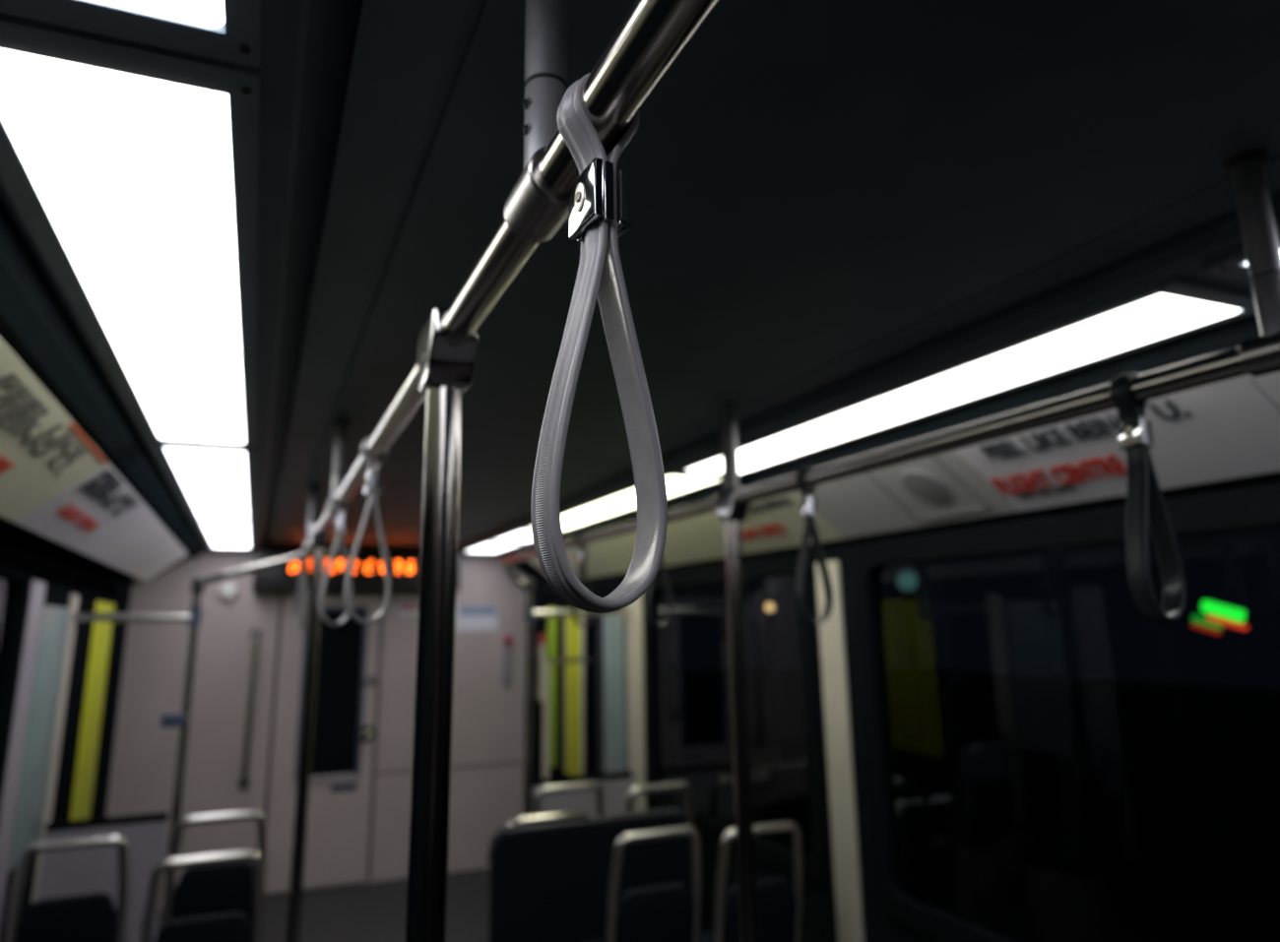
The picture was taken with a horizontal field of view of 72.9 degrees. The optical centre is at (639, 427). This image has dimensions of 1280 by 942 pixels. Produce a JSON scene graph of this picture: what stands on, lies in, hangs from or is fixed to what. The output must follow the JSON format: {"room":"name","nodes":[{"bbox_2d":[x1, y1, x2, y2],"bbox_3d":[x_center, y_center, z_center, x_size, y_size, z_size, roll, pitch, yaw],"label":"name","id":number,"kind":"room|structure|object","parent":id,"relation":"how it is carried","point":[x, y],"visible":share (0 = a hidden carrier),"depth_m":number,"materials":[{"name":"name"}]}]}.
{"room":"train carriage","nodes":[
{"label":"train carriage","id":0,"kind":"room"},
{"bbox_2d":[0,520,132,941],"bbox_3d":[-0.842,0.613,-0.071,0.070,2.000,11.800,5,-14,-23],"label":"wall","id":1,"kind":"structure","parent":0,"point":[60,568],"depth_m":3.51,"materials":[{"name":"black plastic"}]},
{"bbox_2d":[0,551,32,810],"bbox_3d":[-1.558,0.728,1.627,0.062,1.130,2.710,5,-14,-23],"label":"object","id":2,"kind":"structure","parent":1,"relation":"in","point":[16,573],"depth_m":2.84,"materials":[{"name":"black glass"}]},
{"bbox_2d":[0,579,46,926],"bbox_3d":[-2.117,1.267,2.902,0.014,1.480,0.200,5,-14,-23],"label":"door pillar","id":3,"kind":"structure","parent":1,"relation":"attached to","point":[37,591],"depth_m":2.94,"materials":[{"name":"silver metal"}]},
{"bbox_2d":[7,605,70,873],"bbox_3d":[-2.270,1.141,3.284,0.014,0.900,0.490,5,-14,-23],"label":"glass partition","id":4,"kind":"structure","parent":1,"relation":"attached to","point":[44,700],"depth_m":3.25,"materials":[{"name":"glass"}]},
{"bbox_2d":[30,593,78,903],"bbox_3d":[-2.402,1.426,3.539,0.014,1.460,0.130,5,-14,-23],"label":"trim","id":5,"kind":"structure","parent":1,"relation":"attached to","point":[74,599],"depth_m":3.56,"materials":[{"name":"grey metal"}]},
{"bbox_2d":[51,576,124,822],"bbox_3d":[-2.742,1.696,4.203,0.070,1.840,1.400,5,-14,-23],"label":"door","id":6,"kind":"structure","parent":1,"relation":"in","point":[83,739],"depth_m":4.21,"materials":[{"name":"yellow metal"}]},
{"bbox_2d":[106,537,530,908],"bbox_3d":[-1.993,1.797,5.789,2.740,2.320,0.080,5,-14,-23],"label":"wall","id":7,"kind":"structure","parent":0,"point":[488,718],"depth_m":5.61,"materials":[{"name":"grey plastic"}]},
{"bbox_2d":[217,581,238,601],"bbox_3d":[-2.657,1.060,5.590,0.120,0.120,0.054,5,-14,-23],"label":"dome","id":8,"kind":"object","parent":7,"relation":"attached to","point":[228,591],"visible":1,"depth_m":5.57,"materials":[{"name":"white plastic"}]},
{"bbox_2d":[238,629,260,788],"bbox_3d":[-2.471,1.777,5.487,0.067,0.968,0.088,5,-14,-23],"label":"handrail","id":9,"kind":"object","parent":7,"relation":"attached to","point":[243,783],"visible":1,"depth_m":5.45,"materials":[{"name":"grey metal"}]},
{"bbox_2d":[263,593,383,893],"bbox_3d":[-2.048,2.004,5.637,0.660,1.810,0.060,5,-14,-23],"label":"door","id":10,"kind":"structure","parent":7,"relation":"in","point":[340,820],"depth_m":5.64,"materials":[{"name":"grey metal"}]},
{"bbox_2d":[252,547,460,593],"bbox_3d":[-1.896,0.978,5.883,1.330,0.285,0.170,5,-14,-23],"label":"destination display","id":11,"kind":"object","parent":7,"relation":"attached to","point":[367,576],"visible":0.62,"depth_m":5.79,"materials":[{"name":"black plastic"}]},
{"bbox_2d":[396,596,418,616],"bbox_3d":[-1.613,1.247,6.038,0.150,0.130,0.006,5,-14,-23],"label":"notice sign","id":12,"kind":"object","parent":7,"relation":"attached to","point":[407,606],"visible":0.82,"depth_m":6.04,"materials":[{"name":"white paper"}]},
{"bbox_2d":[376,761,523,774],"bbox_3d":[-1.266,2.332,5.940,1.050,0.010,0.004,5,-14,-23],"label":"trim","id":13,"kind":"structure","parent":7,"relation":"attached to","point":[519,761],"depth_m":5.98,"materials":[{"name":"grey metal"}]},
{"bbox_2d":[455,605,498,631],"bbox_3d":[-1.167,1.368,6.209,0.300,0.175,0.006,5,-14,-23],"label":"notice sign","id":14,"kind":"object","parent":7,"relation":"attached to","point":[468,617],"visible":1,"depth_m":6.21,"materials":[{"name":"white paper"}]},
{"bbox_2d":[501,633,512,686],"bbox_3d":[-0.959,1.664,6.210,0.077,0.363,0.046,5,-14,-23],"label":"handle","id":15,"kind":"object","parent":7,"relation":"attached to","point":[506,662],"visible":1,"depth_m":6.19,"materials":[{"name":"grey metal"}]},
{"bbox_2d":[156,867,490,941],"bbox_3d":[0.390,1.715,0.220,2.740,0.060,11.900,5,-14,-23],"label":"floor","id":16,"kind":"structure","parent":0,"point":[371,912],"depth_m":5.00,"materials":[{"name":"rubber"}]},
{"bbox_2d":[5,835,128,941],"bbox_3d":[-1.987,1.887,3.023,0.342,0.921,0.468,5,-14,-23],"label":"passenger seat","id":17,"kind":"object","parent":16,"relation":"on","point":[93,917],"visible":1,"depth_m":2.90,"materials":[{"name":"blue fabric"}]},
{"bbox_2d":[37,577,204,941],"bbox_3d":[-2.167,1.550,3.587,0.500,1.832,0.071,5,-14,-23],"label":"handrail","id":18,"kind":"object","parent":16,"relation":"on","point":[88,870],"depth_m":3.56,"materials":[{"name":"silver metal"}]},
{"bbox_2d":[200,0,719,585],"bbox_3d":[0.185,-0.370,-0.437,0.449,0.147,9.917,5,-14,-23],"label":"grab rail","id":19,"kind":"object","parent":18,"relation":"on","point":[652,34],"visible":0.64,"depth_m":0.59,"materials":[{"name":"silver metal"}]},
{"bbox_2d":[292,548,311,628],"bbox_3d":[-1.451,0.690,3.726,0.079,0.336,0.037,-9,-15,30],"label":"strap","id":20,"kind":"object","parent":19,"relation":"hanging from","point":[302,589],"visible":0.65,"depth_m":3.72,"materials":[{"name":"grey plastic"}]},
{"bbox_2d":[318,489,352,626],"bbox_3d":[-0.747,0.320,2.145,0.080,0.336,0.037,8,-16,-35],"label":"strap","id":21,"kind":"object","parent":19,"relation":"hanging from","point":[340,521],"visible":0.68,"depth_m":2.14,"materials":[{"name":"grey plastic"}]},
{"bbox_2d":[343,436,390,624],"bbox_3d":[-0.480,0.180,1.546,0.079,0.336,0.037,6,-14,-27],"label":"strap","id":22,"kind":"object","parent":19,"relation":"hanging from","point":[372,482],"visible":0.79,"depth_m":1.54,"materials":[{"name":"grey plastic"}]},
{"bbox_2d":[531,72,667,613],"bbox_3d":[-0.025,-0.059,0.524,0.080,0.336,0.037,7,-15,-31],"label":"strap","id":23,"kind":"object","parent":19,"relation":"hanging from","point":[598,198],"visible":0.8,"depth_m":0.52,"materials":[{"name":"grey plastic"}]},
{"bbox_2d":[139,849,264,941],"bbox_3d":[-1.422,1.826,2.797,0.342,0.921,0.468,5,-14,-23],"label":"passenger seat","id":24,"kind":"object","parent":16,"relation":"on","point":[232,927],"visible":1,"depth_m":2.68,"materials":[{"name":"blue fabric"}]},
{"bbox_2d":[162,810,266,935],"bbox_3d":[-1.675,1.968,3.401,0.342,0.921,0.468,5,-14,-23],"label":"passenger seat","id":25,"kind":"object","parent":16,"relation":"on","point":[205,890],"visible":0.72,"depth_m":3.26,"materials":[{"name":"blue fabric"}]},
{"bbox_2d":[285,522,328,941],"bbox_3d":[-1.059,1.274,2.697,0.100,1.942,0.106,5,-14,-23],"label":"pole","id":26,"kind":"object","parent":16,"relation":"on","point":[318,544],"visible":0.87,"depth_m":2.75,"materials":[{"name":"silver metal"}]},
{"bbox_2d":[404,306,478,941],"bbox_3d":[-0.205,0.826,0.781,0.100,1.942,0.106,5,-14,-23],"label":"pole","id":27,"kind":"object","parent":16,"relation":"on","point":[444,370],"visible":0.9,"depth_m":0.91,"materials":[{"name":"silver metal"}]},
{"bbox_2d":[531,781,603,816],"bbox_3d":[-0.389,2.059,3.896,0.342,0.921,0.468,5,-14,-23],"label":"passenger seat","id":28,"kind":"object","parent":16,"relation":"on","point":[541,792],"visible":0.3,"depth_m":3.79,"materials":[{"name":"silver metal"}]},
{"bbox_2d":[542,656,596,778],"bbox_3d":[-0.397,2.031,4.889,0.318,1.414,0.040,5,-14,-23],"label":"post","id":29,"kind":"object","parent":16,"relation":"on","point":[546,704],"visible":0.57,"depth_m":4.91,"materials":[{"name":"silver metal"}]},
{"bbox_2d":[522,579,632,817],"bbox_3d":[-0.307,1.702,4.390,0.595,1.832,0.052,5,-14,-23],"label":"windscreen","id":30,"kind":"object","parent":16,"relation":"on","point":[616,787],"visible":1,"depth_m":4.37,"materials":[{"name":"silver metal"}]},
{"bbox_2d":[530,634,546,702],"bbox_3d":[-0.513,1.214,4.375,0.077,0.325,0.036,-3,-13,9],"label":"handle","id":31,"kind":"object","parent":30,"relation":"attached to","point":[542,638],"visible":1,"depth_m":4.36,"materials":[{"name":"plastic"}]},
{"bbox_2d":[501,346,1248,587],"bbox_3d":[1.282,-0.275,0.029,0.219,0.132,9.918,5,-14,-23],"label":"grab rail","id":32,"kind":"object","parent":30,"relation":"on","point":[1224,365],"visible":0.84,"depth_m":1.42,"materials":[{"name":"silver metal"}]},
{"bbox_2d":[572,533,593,627],"bbox_3d":[-0.209,0.556,3.158,0.079,0.336,0.037,6,-14,-27],"label":"strap","id":33,"kind":"object","parent":32,"relation":"hanging from","point":[582,555],"visible":0.7,"depth_m":3.16,"materials":[{"name":"grey plastic"}]},
{"bbox_2d":[644,558,672,626],"bbox_3d":[0.054,0.418,2.568,0.079,0.336,0.037,5,-14,-23],"label":"strap","id":34,"kind":"object","parent":32,"relation":"hanging from","point":[662,566],"visible":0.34,"depth_m":2.55,"materials":[{"name":"grey plastic"}]},
{"bbox_2d":[794,467,832,625],"bbox_3d":[0.368,0.253,1.862,0.079,0.336,0.037,3,-13,-17],"label":"strap","id":35,"kind":"object","parent":32,"relation":"hanging from","point":[808,506],"visible":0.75,"depth_m":1.86,"materials":[{"name":"grey plastic"}]},
{"bbox_2d":[1108,373,1185,622],"bbox_3d":[0.678,0.090,1.165,0.079,0.336,0.037,5,-14,-26],"label":"strap","id":36,"kind":"object","parent":32,"relation":"hanging from","point":[1145,503],"visible":0.92,"depth_m":1.16,"materials":[{"name":"grey plastic"}]},
{"bbox_2d":[487,808,691,941],"bbox_3d":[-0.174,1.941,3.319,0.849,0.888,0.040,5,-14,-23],"label":"passenger seat","id":37,"kind":"object","parent":16,"relation":"on","point":[550,874],"depth_m":3.31,"materials":[{"name":"blue fabric"}]},
{"bbox_2d":[581,826,702,941],"bbox_3d":[-0.017,1.855,3.024,0.342,0.921,0.468,5,-14,-23],"label":"passenger seat","id":38,"kind":"object","parent":16,"relation":"on","point":[667,913],"visible":1,"depth_m":2.89,"materials":[{"name":"blue fabric"}]},
{"bbox_2d":[581,937,606,941],"bbox_3d":[-0.040,1.892,3.071,0.300,0.070,0.350,5,-14,-23],"label":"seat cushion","id":39,"kind":"object","parent":38,"relation":"on","point":[601,939],"depth_m":3.17,"materials":[{"name":"blue fabric"}]},
{"bbox_2d":[625,781,695,894],"bbox_3d":[0.012,2.043,3.855,0.342,0.921,0.468,5,-14,-23],"label":"passenger seat","id":40,"kind":"object","parent":16,"relation":"on","point":[687,787],"visible":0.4,"depth_m":3.77,"materials":[{"name":"silver metal"}]},
{"bbox_2d":[714,402,758,941],"bbox_3d":[0.247,0.989,2.008,0.100,2.152,0.106,5,-14,-23],"label":"pole","id":41,"kind":"object","parent":16,"relation":"on","point":[730,512],"visible":0.87,"depth_m":2.09,"materials":[{"name":"silver metal"}]},
{"bbox_2d":[700,821,803,941],"bbox_3d":[0.340,1.859,3.070,0.342,0.921,0.468,5,-14,-23],"label":"passenger seat","id":42,"kind":"object","parent":16,"relation":"on","point":[779,902],"visible":0.94,"depth_m":2.95,"materials":[{"name":"blue fabric"}]},
{"bbox_2d":[700,929,713,941],"bbox_3d":[0.316,1.897,3.117,0.300,0.070,0.350,5,-14,-23],"label":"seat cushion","id":43,"kind":"object","parent":42,"relation":"on","point":[708,935],"depth_m":3.20,"materials":[{"name":"blue fabric"}]},
{"bbox_2d":[0,0,1279,579],"bbox_3d":[0.410,-0.382,0.720,2.920,0.390,11.800,5,-14,-23],"label":"ceiling","id":44,"kind":"structure","parent":0,"point":[830,204],"depth_m":1.22,"materials":[{"name":"laminate"}]},
{"bbox_2d":[0,337,109,521],"bbox_3d":[-1.192,0.008,1.566,0.202,0.168,1.450,5,-14,-23],"label":"sign","id":45,"kind":"object","parent":44,"relation":"attached to","point":[43,453],"visible":1,"depth_m":1.82,"materials":[{"name":"grey paper"}]},
{"bbox_2d":[12,463,148,552],"bbox_3d":[-1.672,0.260,2.642,0.201,0.168,0.940,5,-14,-23],"label":"sign","id":46,"kind":"object","parent":44,"relation":"attached to","point":[98,504],"visible":1,"depth_m":2.53,"materials":[{"name":"white plastic"}]},
{"bbox_2d":[0,12,259,447],"bbox_3d":[-0.860,-0.150,1.609,0.272,0.012,1.877,5,-14,-23],"label":"recessed light","id":47,"kind":"object","parent":44,"relation":"in","point":[132,167],"visible":1,"depth_m":1.06,"materials":[{"name":"white plastic"}]},
{"bbox_2d":[0,0,260,68],"bbox_3d":[-0.105,-0.547,-0.084,0.272,0.012,1.889,5,-14,-23],"label":"recessed light","id":48,"kind":"object","parent":44,"relation":"in","point":[192,27],"visible":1,"depth_m":0.75,"materials":[{"name":"white"}]},
{"bbox_2d":[88,0,224,27],"bbox_3d":[-0.105,-0.547,-0.084,0.214,0.010,1.805,5,-14,-23],"label":"diffuser","id":49,"kind":"object","parent":48,"relation":"attached to","point":[157,13],"depth_m":0.73,"materials":[{"name":"white plastic"}]},
{"bbox_2d":[80,509,188,581],"bbox_3d":[-2.279,0.579,4.005,0.201,0.168,2.090,5,-14,-23],"label":"panel","id":50,"kind":"object","parent":44,"relation":"attached to","point":[142,547],"visible":0.93,"depth_m":3.68,"materials":[{"name":"white plastic"}]},
{"bbox_2d":[149,441,255,521],"bbox_3d":[-1.619,0.248,3.313,0.272,0.012,1.874,5,-14,-23],"label":"recessed light","id":51,"kind":"object","parent":44,"relation":"in","point":[213,482],"visible":0.98,"depth_m":2.98,"materials":[{"name":"white"}]},
{"bbox_2d":[192,519,255,548],"bbox_3d":[-2.301,0.607,4.845,0.272,0.012,1.584,5,-14,-23],"label":"recessed light","id":52,"kind":"object","parent":44,"relation":"in","point":[215,534],"visible":0.9,"depth_m":4.70,"materials":[{"name":"white plastic"}]},
{"bbox_2d":[304,484,321,552],"bbox_3d":[-1.276,0.353,3.379,0.052,0.258,0.072,5,-14,-23],"label":"hanger","id":53,"kind":"object","parent":44,"relation":"attached to","point":[314,488],"visible":0.73,"depth_m":3.38,"materials":[{"name":"grey metal"}]},
{"bbox_2d":[307,520,317,539],"bbox_3d":[-1.275,0.406,3.367,0.033,0.080,0.033,5,-14,-23],"label":"socket","id":54,"kind":"object","parent":53,"relation":"attached to","point":[310,523],"depth_m":3.36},
{"bbox_2d":[326,418,352,516],"bbox_3d":[-0.806,0.107,2.325,0.052,0.258,0.072,5,-14,-23],"label":"hanger","id":55,"kind":"object","parent":44,"relation":"attached to","point":[342,425],"visible":0.66,"depth_m":2.32,"materials":[{"name":"grey metal"}]},
{"bbox_2d":[330,471,345,497],"bbox_3d":[-0.805,0.159,2.313,0.033,0.080,0.033,5,-14,-23],"label":"socket","id":56,"kind":"object","parent":55,"relation":"attached to","point":[339,478],"depth_m":2.30,"materials":[{"name":"silver metal"}]},
{"bbox_2d":[460,541,527,553],"bbox_3d":[-0.996,0.811,5.837,0.272,0.012,0.764,5,-14,-23],"label":"recessed light","id":57,"kind":"object","parent":44,"relation":"in","point":[485,546],"visible":0.97,"depth_m":5.75,"materials":[{"name":"white plastic"}]},
{"bbox_2d":[466,543,520,552],"bbox_3d":[-0.997,0.810,5.837,0.214,0.010,0.680,5,-14,-23],"label":"diffuser","id":58,"kind":"object","parent":57,"relation":"attached to","point":[484,547],"depth_m":5.80,"materials":[{"name":"white plastic"}]},
{"bbox_2d":[487,527,566,542],"bbox_3d":[-0.676,0.642,5.118,0.272,0.012,0.734,5,-14,-23],"label":"recessed light","id":59,"kind":"object","parent":44,"relation":"in","point":[516,536],"visible":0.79,"depth_m":5.13,"materials":[{"name":"white plastic"}]},
{"bbox_2d":[495,530,533,542],"bbox_3d":[-0.677,0.642,5.117,0.214,0.010,0.650,5,-14,-23],"label":"diffuser","id":60,"kind":"object","parent":59,"relation":"attached to","point":[518,536],"depth_m":5.17,"materials":[{"name":"white plastic"}]},
{"bbox_2d":[504,0,570,243],"bbox_3d":[-0.073,-0.278,0.679,0.052,0.258,0.072,5,-14,-23],"label":"support","id":61,"kind":"object","parent":44,"relation":"attached to","point":[534,214],"visible":0.89,"depth_m":0.66,"materials":[{"name":"grey metal"}]},
{"bbox_2d":[523,76,567,169],"bbox_3d":[-0.073,-0.226,0.668,0.033,0.080,0.033,5,-14,-23],"label":"socket","id":62,"kind":"object","parent":61,"relation":"attached to","point":[544,96],"depth_m":0.66,"materials":[{"name":"metal"}]},
{"bbox_2d":[527,537,633,578],"bbox_3d":[-0.342,0.789,5.070,0.217,0.169,1.540,5,-14,-23],"label":"panel","id":63,"kind":"object","parent":44,"relation":"attached to","point":[609,556],"visible":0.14,"depth_m":4.75,"materials":[{"name":"beige plastic"}]},
{"bbox_2d":[560,484,637,530],"bbox_3d":[-0.211,0.388,4.029,0.293,0.012,1.591,5,-14,-23],"label":"recessed light","id":64,"kind":"object","parent":44,"relation":"in","point":[617,502],"depth_m":3.95,"materials":[{"name":"white plastic"}]},
{"bbox_2d":[615,513,749,566],"bbox_3d":[0.159,0.526,3.945,0.217,0.169,0.960,5,-14,-23],"label":"panel","id":65,"kind":"object","parent":44,"relation":"attached to","point":[698,538],"visible":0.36,"depth_m":3.79,"materials":[{"name":"white plastic"}]},
{"bbox_2d":[664,471,723,499],"bbox_3d":[0.107,0.222,3.318,0.291,0.012,0.598,5,-14,-23],"label":"recessed light","id":66,"kind":"object","parent":44,"relation":"in","point":[676,483],"depth_m":3.22,"materials":[{"name":"white"}]},
{"bbox_2d":[704,492,844,553],"bbox_3d":[0.480,0.357,3.225,0.217,0.169,0.630,5,-14,-23],"label":"sign","id":67,"kind":"object","parent":44,"relation":"attached to","point":[775,522],"visible":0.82,"depth_m":3.17,"materials":[{"name":"white plastic"}]},
{"bbox_2d":[792,476,909,538],"bbox_3d":[0.672,0.256,2.794,0.217,0.169,0.325,5,-14,-23],"label":"panel","id":68,"kind":"object","parent":44,"relation":"attached to","point":[847,505],"visible":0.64,"depth_m":2.77,"materials":[{"name":"white plastic"}]},
{"bbox_2d":[853,449,1017,528],"bbox_3d":[0.821,0.178,2.459,0.217,0.169,0.415,5,-14,-23],"label":"speaker","id":69,"kind":"object","parent":44,"relation":"attached to","point":[940,488],"visible":0.94,"depth_m":2.43},
{"bbox_2d":[900,470,948,503],"bbox_3d":[0.803,0.169,2.445,0.111,0.085,0.136,5,-14,-23],"label":"speaker grille","id":70,"kind":"object","parent":69,"relation":"attached to","point":[924,486],"depth_m":2.44,"materials":[{"name":"grey plastic"}]},
{"bbox_2d":[671,276,1256,476],"bbox_3d":[0.602,-0.029,2.249,0.272,0.012,1.847,5,-14,-23],"label":"recessed light","id":71,"kind":"object","parent":44,"relation":"in","point":[1171,308],"visible":0.88,"depth_m":1.80,"materials":[{"name":"white plastic"}]},
{"bbox_2d":[954,375,1279,511],"bbox_3d":[1.053,0.056,1.939,0.217,0.169,0.740,5,-14,-23],"label":"sign","id":72,"kind":"object","parent":44,"relation":"attached to","point":[1227,429],"visible":0.94,"depth_m":1.86,"materials":[{"name":"white plastic"}]},
{"bbox_2d":[1013,484,1078,500],"bbox_3d":[1.009,0.162,2.164,0.021,0.016,0.180,5,-14,-23],"label":"print","id":73,"kind":"object","parent":72,"relation":"attached to","point":[1030,491],"depth_m":2.17},
{"bbox_2d":[1199,236,1279,283],"bbox_3d":[1.362,-0.429,0.542,0.272,0.012,1.889,5,-14,-23],"label":"recessed light","id":74,"kind":"object","parent":44,"relation":"in","point":[1234,266],"visible":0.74,"depth_m":1.32,"materials":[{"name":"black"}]},
{"bbox_2d":[1220,148,1279,377],"bbox_3d":[0.753,-0.201,1.045,0.052,0.273,0.072,5,-14,-23],"label":"support","id":75,"kind":"object","parent":44,"relation":"attached to","point":[1259,355],"visible":1,"depth_m":1.04,"materials":[{"name":"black metal"}]},
{"bbox_2d":[1251,272,1279,336],"bbox_3d":[0.754,-0.141,1.032,0.033,0.080,0.033,5,-14,-23],"label":"socket","id":76,"kind":"object","parent":75,"relation":"attached to","point":[1265,286],"depth_m":1.02,"materials":[{"name":"silver metal"}]},
{"bbox_2d":[1248,371,1279,407],"bbox_3d":[1.510,-0.184,0.912,0.217,0.169,1.550,5,-14,-23],"label":"panel","id":77,"kind":"object","parent":44,"relation":"attached to","point":[1269,383],"visible":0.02,"depth_m":1.57,"materials":[{"name":"white plastic"}]},
{"bbox_2d":[530,471,1279,941],"bbox_3d":[1.589,0.808,0.966,0.070,2.000,11.800,5,-14,-23],"label":"wall","id":78,"kind":"structure","parent":0,"point":[819,916],"depth_m":2.95,"materials":[{"name":"black plastic"}]},
{"bbox_2d":[545,586,626,777],"bbox_3d":[-0.355,1.917,5.282,0.074,1.810,1.520,5,-14,-23],"label":"door","id":79,"kind":"structure","parent":78,"relation":"in","point":[571,746],"depth_m":5.25,"materials":[{"name":"grey glass"}]},
{"bbox_2d":[626,595,646,812],"bbox_3d":[-0.021,1.579,4.485,0.014,1.505,0.210,5,-14,-23],"label":"trim","id":80,"kind":"structure","parent":78,"relation":"attached to","point":[636,752],"depth_m":4.50,"materials":[{"name":"beige plastic"}]},
{"bbox_2d":[642,556,827,884],"bbox_3d":[0.352,1.179,3.754,0.062,1.130,1.500,5,-14,-23],"label":"window","id":81,"kind":"structure","parent":78,"relation":"in","point":[777,854],"depth_m":3.45,"materials":[{"name":"black rubber"}]},
{"bbox_2d":[815,560,864,941],"bbox_3d":[0.678,1.212,2.918,0.014,1.505,0.130,5,-14,-23],"label":"door pillar","id":82,"kind":"structure","parent":78,"relation":"attached to","point":[846,863],"depth_m":2.92,"materials":[{"name":"beige plastic"}]},
{"bbox_2d":[852,489,1279,941],"bbox_3d":[1.289,0.687,1.651,0.062,1.130,2.670,5,-14,-23],"label":"window","id":83,"kind":"structure","parent":78,"relation":"in","point":[894,897],"depth_m":2.60,"materials":[{"name":"black rubber"}]},
{"label":"outside","id":84,"kind":"structure","parent":0,"visible":0},
{"bbox_2d":[1201,600,1245,622],"bbox_3d":[2.641,0.833,3.926,0.040,0.101,0.184,5,-14,-23],"label":"sign","id":85,"kind":"object","parent":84,"point":[1207,607],"visible":1,"depth_m":3.91,"materials":[{"name":"green"}]},
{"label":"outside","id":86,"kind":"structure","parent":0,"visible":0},
{"bbox_2d":[1206,615,1248,630],"bbox_3d":[2.646,0.881,3.905,0.040,0.067,0.165,5,-14,-23],"label":"sign","id":87,"kind":"object","parent":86,"point":[1213,618],"visible":1,"depth_m":3.89,"materials":[{"name":"red"}]},
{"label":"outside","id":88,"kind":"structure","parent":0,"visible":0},
{"bbox_2d":[1191,615,1222,629],"bbox_3d":[2.642,0.908,4.037,0.040,0.067,0.130,5,-14,-23],"label":"sign","id":89,"kind":"object","parent":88,"point":[1198,619],"visible":0.82,"depth_m":4.03,"materials":[{"name":"green"}]},
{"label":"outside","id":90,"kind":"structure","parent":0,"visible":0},
{"bbox_2d":[1190,624,1221,635],"bbox_3d":[2.639,0.941,4.038,0.040,0.050,0.125,5,-14,-23],"label":"sign","id":91,"kind":"object","parent":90,"point":[1196,626],"visible":1,"depth_m":4.02,"materials":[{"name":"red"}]},
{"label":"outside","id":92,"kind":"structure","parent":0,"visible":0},
{"bbox_2d":[592,667,1279,941],"bbox_3d":[8.839,6.714,19.158,27.800,0.100,50.000,5,-14,-23],"label":"window","id":93,"kind":"structure","parent":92,"point":[1062,809],"depth_m":12.28,"materials":[{"name":"black glass"}]},
{"bbox_2d":[765,602,780,772],"bbox_3d":[2.222,4.307,14.423,0.150,2.710,0.150,5,-14,-23],"label":"street lamp","id":94,"kind":"object","parent":93,"relation":"on","point":[769,607],"visible":1,"depth_m":14.38,"materials":[{"name":"brown"}]},
{"bbox_2d":[896,571,930,814],"bbox_3d":[3.612,3.419,11.332,0.260,3.030,0.260,5,-14,-23],"label":"street lamp","id":95,"kind":"object","parent":93,"relation":"on","point":[907,581],"visible":1,"depth_m":11.31,"materials":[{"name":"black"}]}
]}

